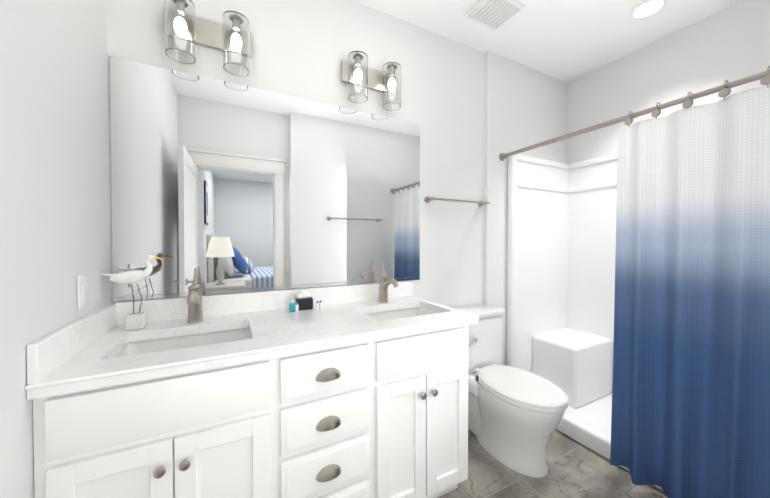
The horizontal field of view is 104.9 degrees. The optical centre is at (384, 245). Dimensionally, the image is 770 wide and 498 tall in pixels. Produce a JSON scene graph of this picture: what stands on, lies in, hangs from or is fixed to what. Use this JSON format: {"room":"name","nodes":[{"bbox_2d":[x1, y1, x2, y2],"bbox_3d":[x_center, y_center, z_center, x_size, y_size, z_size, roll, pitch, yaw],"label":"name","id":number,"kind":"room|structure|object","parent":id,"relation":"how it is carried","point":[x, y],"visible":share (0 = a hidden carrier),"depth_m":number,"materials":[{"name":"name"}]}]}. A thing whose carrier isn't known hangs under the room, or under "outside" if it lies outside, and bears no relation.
{"room":"bathroom","nodes":[
{"label":"bathroom","id":0,"kind":"room"},
{"bbox_2d":[0,0,110,497],"bbox_3d":[-0.805,-0.086,0.417,0.120,2.705,2.100,0,1,-27],"label":"wall","id":1,"kind":"structure","parent":0,"point":[55,238],"depth_m":0.83,"materials":[{"name":"white paint"}]},
{"bbox_2d":[26,302,116,384],"bbox_3d":[-1.025,0.298,1.005,0.020,0.100,0.578,0,1,-27],"label":"backsplash","id":2,"kind":"structure","parent":1,"relation":"attached to","point":[48,353],"depth_m":0.88,"materials":[{"name":"white stone"}]},
{"bbox_2d":[77,273,88,309],"bbox_3d":[-1.040,0.158,1.025,0.013,0.116,0.072,0,1,-27],"label":"light switch","id":3,"kind":"object","parent":1,"relation":"attached to","point":[82,292],"visible":1,"depth_m":1.01,"materials":[{"name":"white plastic"}]},
{"bbox_2d":[107,0,567,364],"bbox_3d":[0.211,-0.109,2.039,3.415,2.705,0.150,0,1,-27],"label":"wall","id":4,"kind":"structure","parent":0,"point":[223,187],"depth_m":1.66,"materials":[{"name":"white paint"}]},
{"bbox_2d":[164,0,251,75],"bbox_3d":[-0.809,-0.966,1.366,0.360,0.268,0.144,0,1,-27],"label":"sconce","id":5,"kind":"object","parent":4,"relation":"attached to","point":[186,30],"visible":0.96,"depth_m":1.35,"materials":[{"name":"grey metal"}]},
{"bbox_2d":[117,281,412,324],"bbox_3d":[-0.492,0.290,1.617,1.528,0.100,0.020,0,1,-27],"label":"backsplash","id":6,"kind":"structure","parent":4,"relation":"attached to","point":[166,309],"depth_m":1.50,"materials":[{"name":"white stone"}]},
{"bbox_2d":[341,51,400,110],"bbox_3d":[-0.063,-0.972,1.752,0.360,0.268,0.144,0,1,-27],"label":"sconce","id":7,"kind":"object","parent":4,"relation":"attached to","point":[359,76],"visible":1,"depth_m":1.73,"materials":[{"name":"grey metal"}]},
{"bbox_2d":[424,196,489,206],"bbox_3d":[0.522,-0.312,2.104,0.550,0.048,0.072,0,1,-27],"label":"towel bar","id":8,"kind":"object","parent":4,"relation":"attached to","point":[427,199],"visible":1,"depth_m":2.05,"materials":[{"name":"silver metal"}]},
{"bbox_2d":[353,0,742,82],"bbox_3d":[1.930,-1.475,-0.593,4.070,0.100,6.370,0,1,-27],"label":"ceiling","id":9,"kind":"structure","parent":0,"point":[567,41],"depth_m":1.99,"materials":[{"name":"white paint"}]},
{"bbox_2d":[465,0,524,30],"bbox_3d":[0.676,-1.448,1.833,0.270,0.018,0.230,0,1,-27],"label":"fan","id":10,"kind":"object","parent":9,"relation":"attached to","point":[494,15],"visible":1,"depth_m":1.84,"materials":[{"name":"white plastic"}]},
{"bbox_2d":[629,0,668,19],"bbox_3d":[1.614,-1.452,1.817,0.184,0.008,0.184,0,1,-27],"label":"recessed light","id":11,"kind":"object","parent":9,"relation":"in","point":[644,9],"visible":1,"depth_m":1.82,"materials":[{"name":"white paint"}]},
{"bbox_2d":[438,429,666,497],"bbox_3d":[0.659,1.305,1.193,3.415,0.100,2.100,0,1,-27],"label":"floor","id":12,"kind":"structure","parent":0,"point":[576,469],"depth_m":1.59,"materials":[{"name":"tile"}]},
{"bbox_2d":[27,313,477,497],"bbox_3d":[-0.371,0.817,1.347,1.488,0.872,0.624,0,1,-27],"label":"bathroom vanity","id":13,"kind":"object","parent":12,"relation":"on","point":[354,391],"depth_m":1.04,"materials":[{"name":"white paint"}]},
{"bbox_2d":[25,297,478,392],"bbox_3d":[-0.360,0.362,1.361,1.528,0.038,0.598,0,1,-27],"label":"countertop","id":14,"kind":"structure","parent":13,"relation":"on","point":[96,363],"depth_m":1.10,"materials":[{"name":"white stone"}]},
{"bbox_2d":[100,254,162,330],"bbox_3d":[-1.057,0.191,1.208,0.258,0.306,0.060,0,1,-27],"label":"bird figurine","id":15,"kind":"object","parent":14,"relation":"on","point":[135,321],"visible":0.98,"depth_m":1.21,"materials":[{"name":"white wood"}]},
{"bbox_2d":[113,325,256,356],"bbox_3d":[-0.752,0.458,1.138,0.462,0.172,0.332,0,1,-27],"label":"sink","id":16,"kind":"object","parent":14,"relation":"in","point":[231,332],"depth_m":1.25,"materials":[{"name":"white ceramic"}]},
{"bbox_2d":[185,268,204,324],"bbox_3d":[-0.824,0.223,1.275,0.068,0.242,0.204,0,1,-27],"label":"faucet","id":17,"kind":"object","parent":14,"relation":"on","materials":[{"name":"silver metal"}]},
{"bbox_2d":[289,290,321,311],"bbox_3d":[-0.422,0.288,1.569,0.168,0.102,0.094,0,1,-27],"label":"toiletries","id":18,"kind":"object","parent":14,"relation":"on","point":[304,300],"visible":1,"depth_m":1.56,"materials":[{"name":"black"}]},
{"bbox_2d":[377,261,400,300],"bbox_3d":[0.020,0.217,1.712,0.068,0.242,0.204,0,1,-27],"label":"faucet","id":19,"kind":"object","parent":14,"relation":"on","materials":[{"name":"silver metal"}]},
{"bbox_2d":[353,305,440,320],"bbox_3d":[0.092,0.452,1.574,0.462,0.172,0.332,0,1,-27],"label":"sink","id":20,"kind":"object","parent":14,"relation":"in","point":[402,310],"depth_m":1.71,"materials":[{"name":"white ceramic"}]},
{"bbox_2d":[455,304,567,477],"bbox_3d":[0.741,0.849,1.839,0.410,0.795,0.740,0,1,-27],"label":"toilet","id":21,"kind":"object","parent":12,"relation":"on","point":[515,415],"visible":0.88,"depth_m":1.70,"materials":[{"name":"white ceramic"}]},
{"bbox_2d":[507,153,663,490],"bbox_3d":[1.701,0.267,1.762,0.783,1.960,1.716,0,1,-27],"label":"shower surround","id":22,"kind":"object","parent":12,"relation":"on","point":[561,239],"visible":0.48,"depth_m":2.42,"materials":[{"name":"white plastic"}]},
{"bbox_2d":[499,66,769,497],"bbox_3d":[1.289,0.252,1.549,0.112,1.927,1.716,0,1,-27],"label":"shower curtain","id":23,"kind":"object","parent":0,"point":[690,417],"visible":1,"depth_m":1.35,"materials":[{"name":"blue fabric"}]},
{"bbox_2d":[567,0,769,391],"bbox_3d":[2.122,-0.107,1.929,0.120,2.705,2.100,0,1,-27],"label":"wall","id":24,"kind":"structure","parent":0,"point":[730,43],"depth_m":2.06,"materials":[{"name":"white paint"}]}
]}

